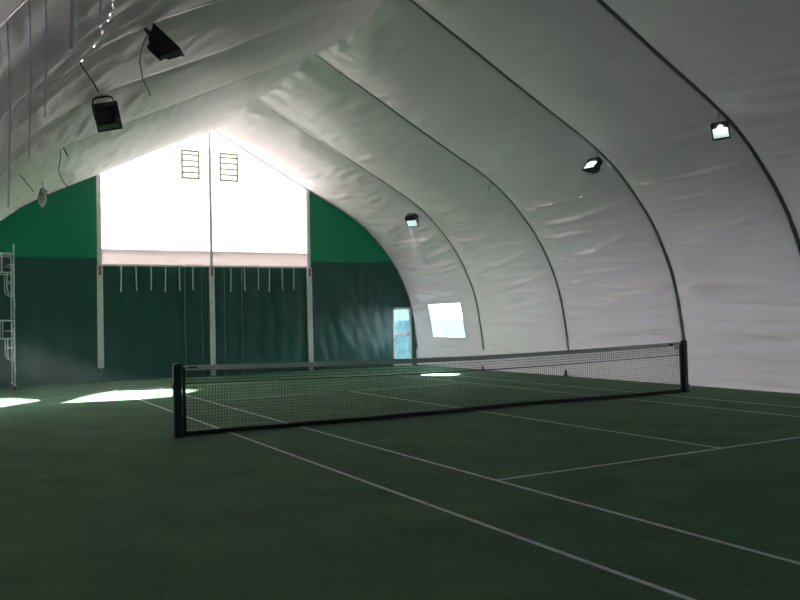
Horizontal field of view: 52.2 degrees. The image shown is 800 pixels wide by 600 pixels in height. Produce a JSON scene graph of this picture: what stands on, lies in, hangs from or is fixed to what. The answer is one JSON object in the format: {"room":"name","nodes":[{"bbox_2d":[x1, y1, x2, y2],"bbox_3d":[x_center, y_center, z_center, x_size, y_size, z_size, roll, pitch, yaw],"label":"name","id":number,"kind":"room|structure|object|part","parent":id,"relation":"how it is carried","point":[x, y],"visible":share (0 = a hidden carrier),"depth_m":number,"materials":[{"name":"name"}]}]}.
{"room":"sports hall","nodes":[
{"label":"sports hall","id":0,"kind":"room"},
{"bbox_2d":[0,0,113,217],"bbox_3d":[-6.581,-0.337,12.592,2.466,5.600,33.520,-1,-2,-29],"label":"wall","id":1,"kind":"structure","parent":0,"point":[61,59],"depth_m":8.57,"materials":[{"name":"fabric"}]},
{"bbox_2d":[0,176,416,386],"bbox_3d":[-7.583,-0.860,31.251,19.061,7.548,0.014,-1,-2,-29],"label":"wall","id":2,"kind":"structure","parent":0,"point":[66,225],"depth_m":29.21,"materials":[{"name":"green fabric"}]},
{"bbox_2d":[96,174,103,367],"bbox_3d":[-10.783,-1.045,29.308,0.200,6.968,0.135,-1,-2,-29],"label":"column","id":3,"kind":"structure","parent":2,"relation":"attached to","point":[100,319],"depth_m":29.27,"materials":[{"name":"metal"}]},
{"bbox_2d":[0,257,98,386],"bbox_3d":[-12.805,0.724,28.169,4.511,4.430,0.062,-1,-2,-29],"label":"curtain","id":4,"kind":"object","parent":3,"relation":"attached to","point":[56,342],"visible":0.96,"depth_m":28.52,"materials":[{"name":"fabric"}]},
{"bbox_3d":[-10.835,-2.888,29.370,0.150,3.278,0.090,-1,-2,-29],"label":"post","id":5,"kind":"part","parent":3,"relation":"part of","materials":[{"name":"grey metal"}]},
{"bbox_3d":[-10.751,0.594,29.277,0.200,3.690,0.120,-1,-2,-29],"label":"post","id":6,"kind":"part","parent":3,"relation":"part of","materials":[{"name":"grey metal"}]},
{"bbox_2d":[100,131,306,252],"bbox_3d":[-7.382,-4.218,31.484,8.110,4.882,0.010,-1,-2,-29],"label":"window","id":7,"kind":"structure","parent":2,"relation":"in","point":[146,204],"depth_m":31.34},
{"bbox_2d":[181,149,199,179],"bbox_3d":[-7.984,-5.163,31.100,0.720,1.120,0.072,-1,-2,-29],"label":"gable vent","id":8,"kind":"object","parent":7,"relation":"attached to","point":[182,150],"visible":1,"depth_m":31.09,"materials":[{"name":"white metal"}]},
{"bbox_2d":[219,152,238,181],"bbox_3d":[-6.675,-5.175,31.832,0.760,1.120,0.072,-1,-2,-29],"label":"gable vent","id":9,"kind":"object","parent":7,"relation":"attached to","point":[220,153],"visible":1,"depth_m":31.81,"materials":[{"name":"white metal"}]},
{"bbox_2d":[47,130,417,348],"bbox_3d":[-7.589,-2.060,31.241,19.029,9.231,0.080,-1,-2,-29],"label":"trim","id":10,"kind":"structure","parent":2,"relation":"attached to","point":[214,130],"depth_m":33.77,"materials":[{"name":"metal"}]},
{"bbox_2d":[214,267,307,374],"bbox_3d":[-5.445,0.802,32.281,4.030,4.140,0.058,-1,-2,-29],"label":"door curtain","id":11,"kind":"object","parent":2,"relation":"attached to","point":[273,323],"visible":0.94,"depth_m":32.29,"materials":[{"name":"green fabric"}]},
{"bbox_2d":[392,307,411,365],"bbox_3d":[0.102,1.581,35.374,0.920,2.520,0.164,-1,-2,-29],"label":"door","id":12,"kind":"structure","parent":2,"relation":"in","point":[401,316],"depth_m":35.40,"materials":[{"name":"white paint"}]},
{"bbox_3d":[0.072,0.912,35.417,0.750,1.000,0.012,-1,-2,-29],"label":"pane","id":13,"kind":"part","parent":12,"relation":"part of","materials":[{"name":"glass"}]},
{"bbox_3d":[0.098,2.077,35.391,0.750,1.130,0.012,-1,-2,-29],"label":"pane","id":14,"kind":"part","parent":12,"relation":"part of","materials":[{"name":"glass"}]},
{"bbox_2d":[0,365,799,599],"bbox_3d":[0.792,2.425,16.615,19.800,0.060,34.120,-1,-2,-29],"label":"floor","id":15,"kind":"structure","parent":0,"point":[694,494],"depth_m":9.50,"materials":[{"name":"green carpet"}]},
{"bbox_2d":[0,244,15,389],"bbox_3d":[-13.248,0.570,26.530,1.283,4.719,1.349,-1,-2,-29],"label":"scaffold tower","id":16,"kind":"object","parent":15,"relation":"on","point":[2,254],"visible":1,"depth_m":26.32,"materials":[{"name":"metal"}]},
{"bbox_3d":[-13.562,-0.410,27.076,1.245,2.120,0.046,-1,-2,-29],"label":"frame","id":17,"kind":"part","parent":16,"relation":"part of","materials":[{"name":"metal"}]},
{"bbox_3d":[-13.515,1.729,27.027,1.245,2.120,0.046,-1,-2,-29],"label":"frame","id":18,"kind":"part","parent":16,"relation":"part of","materials":[{"name":"metal"}]},
{"bbox_3d":[-12.977,-0.447,26.029,1.245,2.120,0.046,-1,-2,-29],"label":"frame","id":19,"kind":"part","parent":16,"relation":"part of","materials":[{"name":"metal"}]},
{"bbox_3d":[-12.930,1.692,25.980,1.245,2.120,0.046,-1,-2,-29],"label":"frame","id":20,"kind":"part","parent":16,"relation":"part of","materials":[{"name":"metal"}]},
{"bbox_2d":[171,363,183,437],"bbox_3d":[-3.985,1.793,14.586,0.210,1.320,0.180,-1,-2,-29],"label":"net post","id":21,"kind":"object","parent":15,"relation":"on","point":[176,387],"visible":1,"depth_m":14.54,"materials":[{"name":"black metal"}]},
{"bbox_2d":[181,342,682,435],"bbox_3d":[1.648,1.760,17.737,12.901,1.277,0.255,-1,-2,-29],"label":"net","id":22,"kind":"object","parent":21,"relation":"attached to","point":[320,364],"visible":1,"depth_m":16.96,"materials":[{"name":"black fabric"}]},
{"bbox_2d":[208,132,215,375],"bbox_3d":[-7.238,-1.825,31.317,0.190,9.425,0.135,-1,-2,-29],"label":"column","id":23,"kind":"structure","parent":15,"relation":"on","point":[211,268],"depth_m":31.26,"materials":[{"name":"metal"}]},
{"bbox_2d":[102,249,306,267],"bbox_3d":[-7.268,-1.572,31.323,8.110,0.620,0.060,-1,-2,-29],"label":"band","id":24,"kind":"object","parent":23,"relation":"attached to","point":[110,257],"visible":1,"depth_m":31.11,"materials":[{"name":"fabric"}]},
{"bbox_2d":[120,265,121,291],"bbox_3d":[-10.130,-0.772,29.641,0.060,0.970,0.026,-1,-2,-29],"label":"strap","id":25,"kind":"object","parent":24,"relation":"hanging from","point":[121,265],"visible":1,"depth_m":29.64,"materials":[{"name":"grey fabric"}]},
{"bbox_2d":[135,266,136,290],"bbox_3d":[-9.659,-0.796,29.905,0.060,0.930,0.026,-1,-2,-29],"label":"strap","id":26,"kind":"object","parent":24,"relation":"hanging from","point":[135,266],"visible":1,"depth_m":29.90,"materials":[{"name":"grey fabric"}]},
{"bbox_2d":[101,266,209,380],"bbox_3d":[-8.986,0.834,30.306,4.080,4.140,0.051,-1,-2,-29],"label":"door curtain","id":27,"kind":"object","parent":24,"relation":"hanging from","point":[145,328],"visible":0.96,"depth_m":30.23,"materials":[{"name":"green fabric"}]},
{"bbox_2d":[184,266,186,375],"bbox_3d":[-8.080,0.808,30.693,0.060,4.170,0.040,-1,-2,-29],"label":"rope","id":28,"kind":"object","parent":24,"relation":"hanging from","point":[184,266],"visible":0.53,"depth_m":30.69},
{"bbox_2d":[192,266,193,289],"bbox_3d":[-7.844,-0.833,30.920,0.040,0.890,0.026,-1,-2,-29],"label":"strap","id":29,"kind":"object","parent":24,"relation":"hanging from","point":[192,266],"visible":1,"depth_m":30.92,"materials":[{"name":"grey fabric"}]},
{"bbox_2d":[201,271,203,375],"bbox_3d":[-7.522,0.803,31.005,0.060,4.170,0.040,-1,-2,-29],"label":"rope","id":30,"kind":"object","parent":24,"relation":"hanging from","point":[201,271],"visible":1,"depth_m":31.00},
{"bbox_2d":[224,280,225,374],"bbox_3d":[-6.754,0.796,31.435,0.060,4.170,0.040,-1,-2,-29],"label":"rope","id":31,"kind":"object","parent":24,"relation":"hanging from","point":[224,280],"visible":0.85,"depth_m":31.43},
{"bbox_3d":[-7.295,-3.908,31.384,0.100,5.255,0.090,-1,-2,-29],"label":"post","id":32,"kind":"part","parent":23,"relation":"part of","materials":[{"name":"grey metal"}]},
{"bbox_3d":[-7.184,0.801,31.263,0.190,4.170,0.120,-1,-2,-29],"label":"post","id":33,"kind":"part","parent":23,"relation":"part of","materials":[{"name":"white metal"}]},
{"bbox_2d":[305,189,313,369],"bbox_3d":[-3.699,-0.829,33.260,0.200,7.367,0.135,-1,-2,-29],"label":"column","id":34,"kind":"structure","parent":15,"relation":"on","point":[308,269],"depth_m":33.22,"materials":[{"name":"metal"}]},
{"bbox_3d":[-3.755,-2.912,33.327,0.140,3.197,0.090,-1,-2,-29],"label":"post","id":35,"kind":"part","parent":34,"relation":"part of","materials":[{"name":"grey metal"}]},
{"bbox_3d":[-3.667,0.769,33.230,0.200,4.170,0.120,-1,-2,-29],"label":"post","id":36,"kind":"part","parent":34,"relation":"part of","materials":[{"name":"grey metal"}]},
{"bbox_2d":[311,262,392,368],"bbox_3d":[-1.978,0.625,34.232,3.770,4.430,0.047,-1,-2,-29],"label":"curtain","id":37,"kind":"object","parent":34,"relation":"attached to","point":[352,301],"visible":0.97,"depth_m":34.22,"materials":[{"name":"fabric"}]},
{"bbox_2d":[681,340,689,391],"bbox_3d":[7.274,1.690,20.882,0.190,1.320,0.180,-1,-2,-29],"label":"net post","id":38,"kind":"object","parent":15,"relation":"on","point":[684,342],"visible":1,"depth_m":20.82,"materials":[{"name":"black metal"}]},
{"bbox_2d":[0,0,799,237],"bbox_3d":[0.590,-5.045,16.765,14.566,4.283,33.520,-1,-2,-29],"label":"ceiling","id":39,"kind":"structure","parent":0,"point":[575,58],"depth_m":19.55,"materials":[{"name":"fabric"}]},
{"bbox_2d":[0,0,26,26],"bbox_3d":[3.951,-3.018,10.595,19.114,8.910,0.124,-1,-2,-29],"label":"rib","id":40,"kind":"object","parent":39,"relation":"attached to","point":[23,1],"visible":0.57,"depth_m":6.60,"materials":[{"name":"metal"}]},
{"bbox_2d":[7,23,10,206],"bbox_3d":[-3.168,-1.500,6.609,0.034,1.500,0.012,-1,-2,-29],"label":"strap","id":41,"kind":"object","parent":40,"relation":"hanging from","point":[7,23],"visible":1,"depth_m":6.61,"materials":[{"name":"grey fabric"}]},
{"bbox_2d":[28,0,31,156],"bbox_3d":[-3.036,-1.851,6.695,0.032,1.360,0.011,-1,-2,-29],"label":"strap","id":42,"kind":"object","parent":40,"relation":"hanging from","point":[28,0],"visible":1,"depth_m":6.70,"materials":[{"name":"grey fabric"}]},
{"bbox_2d":[44,0,46,116],"bbox_3d":[-2.937,-2.107,6.760,0.033,1.190,0.011,-1,-2,-29],"label":"strap","id":43,"kind":"object","parent":40,"relation":"hanging from","point":[45,0],"visible":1,"depth_m":6.76,"materials":[{"name":"grey fabric"}]},
{"bbox_2d":[69,0,74,48],"bbox_3d":[-2.771,-2.608,6.883,0.018,0.990,0.055,-2,-2,38],"label":"strap","id":44,"kind":"object","parent":40,"relation":"hanging from","point":[72,2],"visible":1,"depth_m":6.87,"materials":[{"name":"grey fabric"}]},
{"bbox_2d":[99,0,101,13],"bbox_3d":[-2.566,-2.880,7.006,0.043,0.850,0.018,-1,-2,-29],"label":"strap","id":45,"kind":"object","parent":40,"relation":"hanging from","point":[100,3],"visible":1,"depth_m":6.99,"materials":[{"name":"grey fabric"}]},
{"bbox_2d":[80,62,98,92],"bbox_3d":[-4.437,-3.240,11.508,0.365,0.609,0.029,-1,-1,-18],"label":"cable","id":46,"kind":"object","parent":39,"relation":"hanging from","point":[80,62],"visible":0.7,"depth_m":11.52,"materials":[{"name":"grey metal"}]},
{"bbox_2d":[82,54,568,349],"bbox_3d":[-2.754,-2.594,22.592,19.114,8.910,0.096,-1,-2,-29],"label":"rib","id":47,"kind":"object","parent":39,"relation":"attached to","point":[507,197],"visible":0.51,"depth_m":25.56,"materials":[{"name":"metal"}]},
{"bbox_2d":[58,149,69,188],"bbox_3d":[-8.101,-3.216,19.549,0.348,1.116,0.038,-1,-1,-26],"label":"hanging cable","id":48,"kind":"object","parent":47,"relation":"hanging from","point":[60,149],"visible":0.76,"depth_m":19.53,"materials":[{"name":"grey metal"}]},
{"bbox_2d":[257,98,483,349],"bbox_3d":[-5.144,-2.443,26.867,19.114,8.910,0.096,-1,-2,-29],"label":"rib","id":49,"kind":"object","parent":39,"relation":"attached to","point":[257,98],"visible":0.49,"depth_m":30.10,"materials":[{"name":"metal"}]},
{"bbox_2d":[37,181,46,207],"bbox_3d":[-10.490,-3.090,23.930,0.279,0.802,0.268,-2,-2,31],"label":"floodlight","id":50,"kind":"object","parent":49,"relation":"hanging from","point":[42,195],"visible":1,"depth_m":23.85,"materials":[{"name":"grey metal"}]},
{"bbox_2d":[102,0,684,339],"bbox_3d":[-0.365,-2.745,18.317,19.114,8.910,0.124,-1,-2,-29],"label":"rib","id":51,"kind":"object","parent":39,"relation":"attached to","point":[411,1],"visible":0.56,"depth_m":21.14,"materials":[{"name":"metal"}]},
{"bbox_2d":[92,94,122,131],"bbox_3d":[-5.581,-3.606,15.479,0.540,0.775,0.409,-1,-1,-7],"label":"floodlight","id":52,"kind":"object","parent":51,"relation":"hanging from","point":[107,117],"visible":0.98,"depth_m":15.43,"materials":[{"name":"grey metal"}]},
{"bbox_2d":[582,152,602,173],"bbox_3d":[5.039,-3.604,21.345,0.403,0.577,0.428,0,-2,-35],"label":"floodlight","id":53,"kind":"object","parent":51,"relation":"hanging from","point":[592,165],"visible":1,"depth_m":21.27,"materials":[{"name":"grey metal"}]},
{"bbox_3d":[4.989,-3.547,21.307,0.215,0.238,0.361,0,-2,-35],"label":"lamp glass","id":54,"kind":"part","parent":53,"relation":"part of","materials":[{"name":"white glass"}]},
{"bbox_2d":[404,213,418,226],"bbox_3d":[0.472,-2.981,30.077,0.495,0.581,0.447,-2,-2,37],"label":"floodlight","id":55,"kind":"object","parent":39,"relation":"attached to","point":[412,220],"visible":1,"depth_m":29.98,"materials":[{"name":"grey metal"}]},
{"bbox_3d":[0.427,-2.874,30.012,0.418,0.290,0.173,-2,-2,37],"label":"lamp glass","id":56,"kind":"part","parent":55,"relation":"part of","materials":[{"name":"white glass"}]},
{"bbox_2d":[156,0,799,254],"bbox_3d":[1.586,-2.868,14.827,19.114,8.910,0.124,-1,-2,-29],"label":"rib","id":57,"kind":"object","parent":39,"relation":"attached to","point":[784,206],"visible":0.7,"depth_m":17.76,"materials":[{"name":"metal"}]},
{"bbox_2d":[143,23,184,60],"bbox_3d":[-3.464,-3.854,11.916,0.564,0.697,0.340,-1,-1,-5],"label":"floodlight","id":58,"kind":"object","parent":57,"relation":"hanging from","point":[160,45],"visible":0.86,"depth_m":11.78,"materials":[{"name":"grey metal"}]},
{"bbox_2d":[139,32,150,95],"bbox_3d":[-3.712,-3.448,11.881,0.163,0.945,0.024,-1,-2,-29],"label":"cable","id":59,"kind":"object","parent":58,"relation":"hanging from","point":[148,32],"visible":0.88,"depth_m":11.86,"materials":[{"name":"grey metal"}]},
{"bbox_2d":[710,111,730,140],"bbox_3d":[6.972,-3.794,17.779,0.401,0.688,0.325,-2,-1,19],"label":"floodlight","id":60,"kind":"object","parent":57,"relation":"hanging from","point":[719,130],"visible":1,"depth_m":17.69,"materials":[{"name":"grey metal"}]},
{"bbox_3d":[6.949,-3.660,17.699,0.338,0.340,0.120,-2,-1,19],"label":"lamp glass","id":61,"kind":"part","parent":60,"relation":"part of","materials":[{"name":"white glass"}]},
{"bbox_2d":[373,149,799,393],"bbox_3d":[7.837,-0.469,20.654,2.384,5.600,33.520,-1,-2,-29],"label":"wall","id":62,"kind":"structure","parent":0,"point":[726,235],"depth_m":23.33,"materials":[{"name":"fabric"}]},
{"bbox_2d":[391,263,409,307],"bbox_3d":[0.051,-0.643,35.431,0.960,1.930,0.012,-1,-2,-29],"label":"screen","id":63,"kind":"object","parent":62,"relation":"attached to","point":[399,295],"visible":1,"depth_m":35.34,"materials":[{"name":"fabric"}]},
{"bbox_2d":[412,311,414,364],"bbox_3d":[0.572,1.522,35.629,0.110,2.590,0.040,-1,-2,-29],"label":"screen","id":64,"kind":"object","parent":62,"relation":"attached to","point":[413,356],"visible":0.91,"depth_m":35.63,"materials":[{"name":"fabric"}]},
{"bbox_2d":[428,302,465,337],"bbox_3d":[1.894,0.839,33.349,0.301,1.432,2.485,-1,-2,-29],"label":"window","id":65,"kind":"structure","parent":62,"relation":"in","point":[454,302],"depth_m":33.34,"materials":[{"name":"plastic"}]},
{"label":"outside","id":66,"kind":"structure","parent":0,"visible":0},
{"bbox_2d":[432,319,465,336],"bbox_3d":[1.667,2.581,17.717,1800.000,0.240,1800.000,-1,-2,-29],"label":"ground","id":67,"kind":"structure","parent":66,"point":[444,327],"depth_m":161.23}
]}

